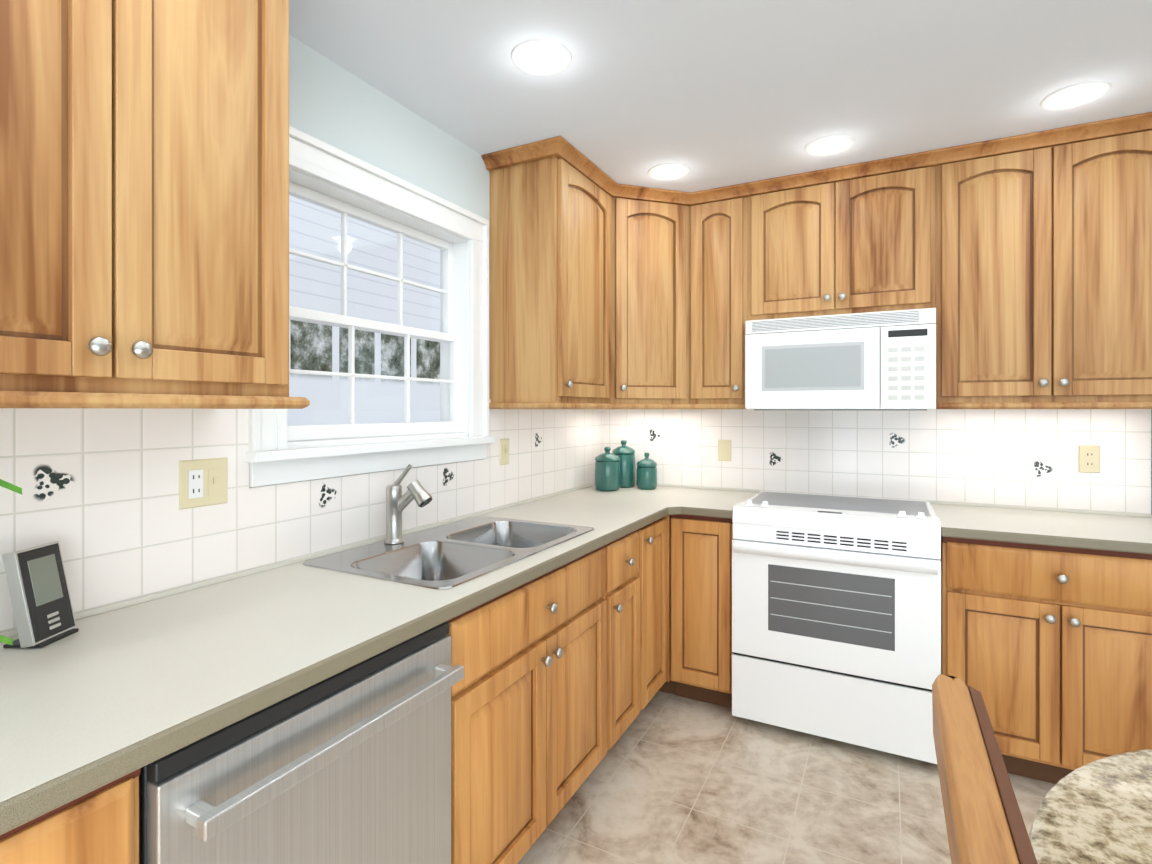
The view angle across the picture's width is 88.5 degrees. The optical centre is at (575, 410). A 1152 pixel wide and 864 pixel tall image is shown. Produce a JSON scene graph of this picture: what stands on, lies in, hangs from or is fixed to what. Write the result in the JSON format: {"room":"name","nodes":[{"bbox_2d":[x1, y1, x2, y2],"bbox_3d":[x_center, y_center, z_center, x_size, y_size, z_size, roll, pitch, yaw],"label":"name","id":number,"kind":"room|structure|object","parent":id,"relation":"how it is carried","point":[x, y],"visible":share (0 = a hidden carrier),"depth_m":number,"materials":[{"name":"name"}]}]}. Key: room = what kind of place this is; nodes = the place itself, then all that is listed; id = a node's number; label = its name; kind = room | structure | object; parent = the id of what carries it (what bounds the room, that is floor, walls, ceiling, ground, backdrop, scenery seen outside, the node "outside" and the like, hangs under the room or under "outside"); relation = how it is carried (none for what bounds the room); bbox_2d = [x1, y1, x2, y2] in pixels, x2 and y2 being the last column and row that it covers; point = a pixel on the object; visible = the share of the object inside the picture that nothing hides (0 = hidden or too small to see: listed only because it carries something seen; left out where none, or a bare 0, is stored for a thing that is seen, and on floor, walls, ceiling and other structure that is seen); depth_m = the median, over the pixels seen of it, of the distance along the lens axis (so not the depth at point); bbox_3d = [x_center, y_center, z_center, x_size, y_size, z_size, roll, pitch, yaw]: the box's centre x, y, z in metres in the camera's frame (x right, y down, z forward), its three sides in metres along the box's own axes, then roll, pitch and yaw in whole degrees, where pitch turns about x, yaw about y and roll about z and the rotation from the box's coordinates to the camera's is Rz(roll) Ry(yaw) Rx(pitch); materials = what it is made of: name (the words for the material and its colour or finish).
{"room":"kitchen","nodes":[
{"label":"kitchen","id":0,"kind":"room"},
{"bbox_2d":[249,34,489,487],"bbox_3d":[-1.206,0.140,1.107,0.150,2.420,5.600,0,0,28],"label":"wall","id":1,"kind":"structure","parent":0,"point":[332,103],"depth_m":1.99,"materials":[{"name":"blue paint"}]},
{"bbox_2d":[0,0,309,408],"bbox_3d":[-0.920,-0.536,1.077,0.382,1.066,0.811,0,0,28],"label":"upper cabinet","id":2,"kind":"object","parent":1,"relation":"attached to","point":[144,204],"visible":1,"depth_m":1.05,"materials":[{"name":"brown wood"}]},
{"bbox_2d":[0,399,603,631],"bbox_3d":[-0.693,0.193,1.910,0.008,0.478,3.700,0,0,28],"label":"tile backsplash","id":3,"kind":"structure","parent":1,"relation":"attached to","point":[98,497],"depth_m":1.43,"materials":[{"name":"white tile"}]},
{"bbox_2d":[179,457,227,509],"bbox_3d":[-0.916,0.179,1.464,0.013,0.118,0.118,0,0,28],"label":"electrical outlet plate","id":4,"kind":"object","parent":3,"relation":"attached to","point":[203,482],"depth_m":1.46,"materials":[{"name":"beige plastic"}]},
{"bbox_2d":[500,438,508,464],"bbox_3d":[-0.312,0.184,2.613,0.013,0.116,0.072,0,0,28],"label":"electrical outlet plate","id":5,"kind":"object","parent":3,"relation":"attached to","point":[504,443],"depth_m":2.61,"materials":[{"name":"beige plastic"}]},
{"bbox_2d":[246,125,493,486],"bbox_3d":[-0.674,-0.297,2.058,0.195,1.002,1.060,0,0,28],"label":"window","id":6,"kind":"structure","parent":1,"relation":"in","point":[333,178],"depth_m":2.06,"materials":[{"name":"white wood"}]},
{"bbox_2d":[485,136,616,407],"bbox_3d":[-0.060,-0.549,2.694,0.397,1.044,0.580,0,0,28],"label":"upper cabinet","id":7,"kind":"object","parent":1,"relation":"attached to","point":[553,211],"depth_m":2.47,"materials":[{"name":"brown wood"}]},
{"bbox_2d":[289,0,1151,191],"bbox_3d":[0.763,-1.119,0.070,4.700,0.100,6.000,0,0,28],"label":"ceiling","id":8,"kind":"structure","parent":0,"point":[711,94],"depth_m":1.87,"materials":[{"name":"white paint"}]},
{"bbox_2d":[511,38,571,75],"bbox_3d":[-0.105,-1.065,1.792,0.184,0.011,0.184,0,0,28],"label":"recessed light","id":9,"kind":"object","parent":8,"relation":"in","point":[540,56],"visible":1,"depth_m":1.78,"materials":[{"name":"white"}]},
{"bbox_2d":[648,163,688,179],"bbox_3d":[0.414,-1.065,2.649,0.184,0.011,0.184,0,0,28],"label":"recessed light","id":10,"kind":"object","parent":8,"relation":"in","point":[667,171],"visible":1,"depth_m":2.64,"materials":[{"name":"white"}]},
{"bbox_2d":[805,134,853,155],"bbox_3d":[1.021,-1.065,2.386,0.184,0.011,0.184,0,0,28],"label":"recessed light","id":11,"kind":"object","parent":8,"relation":"in","point":[829,145],"visible":1,"depth_m":2.37,"materials":[{"name":"white"}]},
{"bbox_2d":[1040,80,1110,109],"bbox_3d":[1.693,-1.065,2.010,0.184,0.011,0.184,0,0,28],"label":"recessed light","id":12,"kind":"object","parent":8,"relation":"in","point":[1076,95],"visible":1,"depth_m":2.00,"materials":[{"name":"white"}]},
{"bbox_2d":[517,691,1055,863],"bbox_3d":[0.763,1.401,0.072,4.700,0.100,6.000,0,0,28],"label":"floor","id":13,"kind":"structure","parent":0,"point":[673,779],"depth_m":2.04,"materials":[{"name":"tile"}]},
{"bbox_2d":[0,768,140,863],"bbox_3d":[-1.054,0.910,0.532,0.650,0.880,0.922,0,0,28],"label":"base cabinet","id":14,"kind":"object","parent":13,"relation":"on","point":[100,825],"visible":0.44,"depth_m":0.74,"materials":[{"name":"brown wood"}]},
{"bbox_2d":[139,622,463,863],"bbox_3d":[-0.665,0.914,1.204,0.657,0.864,0.619,0,0,28],"label":"dishwasher","id":15,"kind":"object","parent":13,"relation":"on","point":[351,765],"visible":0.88,"depth_m":1.04,"materials":[{"name":"silver metal"}]},
{"bbox_2d":[446,546,606,863],"bbox_3d":[-0.344,0.909,1.882,0.650,0.880,0.868,0,0,28],"label":"base cabinet","id":16,"kind":"object","parent":13,"relation":"on","point":[528,721],"visible":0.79,"depth_m":1.65,"materials":[{"name":"brown wood"}]},
{"bbox_2d":[603,530,639,749],"bbox_3d":[-0.066,0.908,2.410,0.650,0.880,0.320,0,0,28],"label":"base cabinet","id":17,"kind":"object","parent":13,"relation":"on","point":[622,596],"visible":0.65,"depth_m":2.25,"materials":[{"name":"brown wood"}]},
{"bbox_2d":[637,514,732,709],"bbox_3d":[0.347,0.908,2.914,0.912,0.880,0.953,0,0,28],"label":"base cabinet","id":18,"kind":"object","parent":13,"relation":"on","point":[684,574],"visible":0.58,"depth_m":2.64,"materials":[{"name":"brown wood"}]},
{"bbox_2d":[0,483,698,834],"bbox_3d":[-0.405,0.446,1.759,0.660,0.048,3.699,0,0,28],"label":"countertop","id":19,"kind":"structure","parent":18,"relation":"on","point":[106,695],"depth_m":1.08,"materials":[{"name":"beige laminate"}]},
{"bbox_2d":[0,479,21,644],"bbox_3d":[-0.997,0.221,0.693,0.324,0.426,0.516,0,0,28],"label":"potted plant","id":20,"kind":"object","parent":19,"relation":"on","point":[16,489],"visible":1,"depth_m":0.90,"materials":[{"name":"green plant"}]},
{"bbox_2d":[2,541,78,647],"bbox_3d":[-1.011,0.346,1.120,0.070,0.177,0.094,0,0,-1],"label":"station","id":21,"kind":"object","parent":19,"relation":"on","point":[40,596],"visible":0.98,"depth_m":1.10,"materials":[{"name":"black plastic"}]},
{"bbox_2d":[384,464,431,543],"bbox_3d":[-0.543,0.301,1.911,0.163,0.255,0.062,0,0,16],"label":"faucet","id":22,"kind":"object","parent":19,"relation":"on","point":[397,503],"visible":1,"depth_m":1.90,"materials":[{"name":"silver metal"}]},
{"bbox_2d":[303,516,593,588],"bbox_3d":[-0.353,0.532,1.918,0.529,0.205,0.844,0,0,28],"label":"sink","id":23,"kind":"object","parent":19,"relation":"in","point":[451,555],"visible":0.46,"depth_m":1.91,"materials":[{"name":"silver metal"}]},
{"bbox_2d":[594,447,620,490],"bbox_3d":[0.170,0.314,3.208,0.142,0.235,0.142,0,0,28],"label":"canister","id":24,"kind":"object","parent":19,"relation":"on","point":[607,471],"visible":1,"depth_m":3.15,"materials":[{"name":"teal ceramic"}]},
{"bbox_2d":[612,440,635,487],"bbox_3d":[0.269,0.299,3.342,0.134,0.265,0.134,0,0,28],"label":"canister","id":25,"kind":"object","parent":19,"relation":"on","point":[624,453],"visible":0.81,"depth_m":3.28,"materials":[{"name":"teal ceramic"}]},
{"bbox_2d":[636,452,656,489],"bbox_3d":[0.391,0.332,3.261,0.115,0.200,0.115,0,0,28],"label":"canister","id":26,"kind":"object","parent":19,"relation":"on","point":[646,474],"visible":1,"depth_m":3.22,"materials":[{"name":"teal ceramic"}]},
{"bbox_2d":[672,487,759,518],"bbox_3d":[0.701,0.445,2.878,0.255,0.048,0.686,0,0,28],"label":"countertop","id":27,"kind":"structure","parent":18,"relation":"on","point":[705,501],"depth_m":2.84,"materials":[{"name":"beige laminate"}]},
{"bbox_2d":[732,491,940,763],"bbox_3d":[1.149,0.869,2.629,0.765,0.958,0.690,0,0,28],"label":"range oven","id":28,"kind":"object","parent":13,"relation":"on","point":[836,617],"visible":0.92,"depth_m":2.35,"materials":[{"name":"white metal"}]},
{"bbox_2d":[932,674,1037,863],"bbox_3d":[0.618,0.862,0.545,0.476,0.975,0.443,0,0,28],"label":"dining chair","id":29,"kind":"object","parent":13,"relation":"on","point":[985,824],"visible":1,"depth_m":0.60,"materials":[{"name":"brown wood"}]},
{"bbox_2d":[940,536,1151,783],"bbox_3d":[1.857,0.909,2.308,0.770,0.880,0.618,0,0,28],"label":"base cabinet","id":30,"kind":"object","parent":13,"relation":"on","point":[1046,651],"visible":0.73,"depth_m":2.05,"materials":[{"name":"brown wood"}]},
{"bbox_2d":[930,501,1151,553],"bbox_3d":[2.132,0.446,2.152,1.415,0.048,0.640,0,0,28],"label":"countertop","id":31,"kind":"structure","parent":30,"relation":"on","point":[1084,529],"depth_m":2.21,"materials":[{"name":"beige laminate"}]},
{"bbox_2d":[1029,749,1151,863],"bbox_3d":[1.124,0.974,0.435,1.260,0.752,1.260,0,0,28],"label":"round table","id":32,"kind":"object","parent":13,"relation":"on","point":[1099,811],"visible":0.98,"depth_m":0.87,"materials":[{"name":"stone"}]},
{"bbox_3d":[2.102,0.138,2.615,4.600,2.420,0.150,0,0,28],"label":"wall","id":33,"kind":"structure","parent":0,"visible":0},
{"bbox_2d":[617,183,700,407],"bbox_3d":[0.310,-0.549,3.077,0.696,1.044,0.697,0,0,28],"label":"upper cabinet","id":34,"kind":"object","parent":33,"relation":"attached to","point":[659,230],"depth_m":2.90,"materials":[{"name":"brown wood"}]},
{"bbox_2d":[701,182,748,407],"bbox_3d":[0.729,-0.549,3.026,0.345,1.044,0.397,0,0,28],"label":"upper cabinet","id":35,"kind":"object","parent":33,"relation":"attached to","point":[724,210],"depth_m":2.87,"materials":[{"name":"brown wood"}]},
{"bbox_2d":[749,149,940,320],"bbox_3d":[1.235,-0.747,2.789,0.772,0.647,0.344,0,0,28],"label":"upper cabinet","id":36,"kind":"object","parent":33,"relation":"attached to","point":[864,237],"depth_m":2.61,"materials":[{"name":"brown wood"}]},
{"bbox_2d":[745,308,935,409],"bbox_3d":[1.222,-0.210,2.767,0.765,0.420,0.395,0,0,28],"label":"microwave","id":37,"kind":"object","parent":36,"relation":"attached to","point":[884,360],"visible":1,"depth_m":2.58,"materials":[{"name":"white plastic"}]},
{"bbox_2d":[604,408,1150,513],"bbox_3d":[1.262,0.192,2.967,2.424,0.478,0.008,0,0,28],"label":"tile backsplash","id":38,"kind":"structure","parent":33,"relation":"attached to","point":[1010,457],"depth_m":2.80,"materials":[{"name":"white tile"}]},
{"bbox_2d":[718,440,730,460],"bbox_3d":[0.802,0.218,3.197,0.072,0.116,0.013,0,0,28],"label":"electrical outlet plate","id":39,"kind":"object","parent":38,"relation":"attached to","point":[724,446],"depth_m":3.20,"materials":[{"name":"beige plastic"}]},
{"bbox_2d":[1078,445,1099,472],"bbox_3d":[2.159,0.205,2.487,0.072,0.116,0.008,0,0,28],"label":"electrical outlet plate","id":40,"kind":"object","parent":38,"relation":"attached to","point":[1088,455],"depth_m":2.49,"materials":[{"name":"beige plastic"}]},
{"bbox_2d":[936,112,1151,407],"bbox_3d":[1.917,-0.548,2.431,0.768,1.044,0.344,0,0,28],"label":"upper cabinet","id":41,"kind":"object","parent":33,"relation":"attached to","point":[1022,264],"depth_m":2.29,"materials":[{"name":"brown wood"}]},
{"bbox_2d":[1151,409,1151,514],"bbox_3d":[3.150,0.193,1.972,1.844,0.479,0.012,0,0,28],"label":"wall","id":42,"kind":"structure","parent":33,"relation":"attached to","point":[1151,461],"depth_m":2.40,"materials":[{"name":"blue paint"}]},
{"label":"outside","id":43,"kind":"structure","parent":0,"visible":0},
{"bbox_2d":[287,195,439,425],"bbox_3d":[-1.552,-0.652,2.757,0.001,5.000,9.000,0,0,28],"label":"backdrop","id":44,"kind":"structure","parent":43,"point":[415,300],"depth_m":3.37,"materials":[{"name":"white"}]}
]}

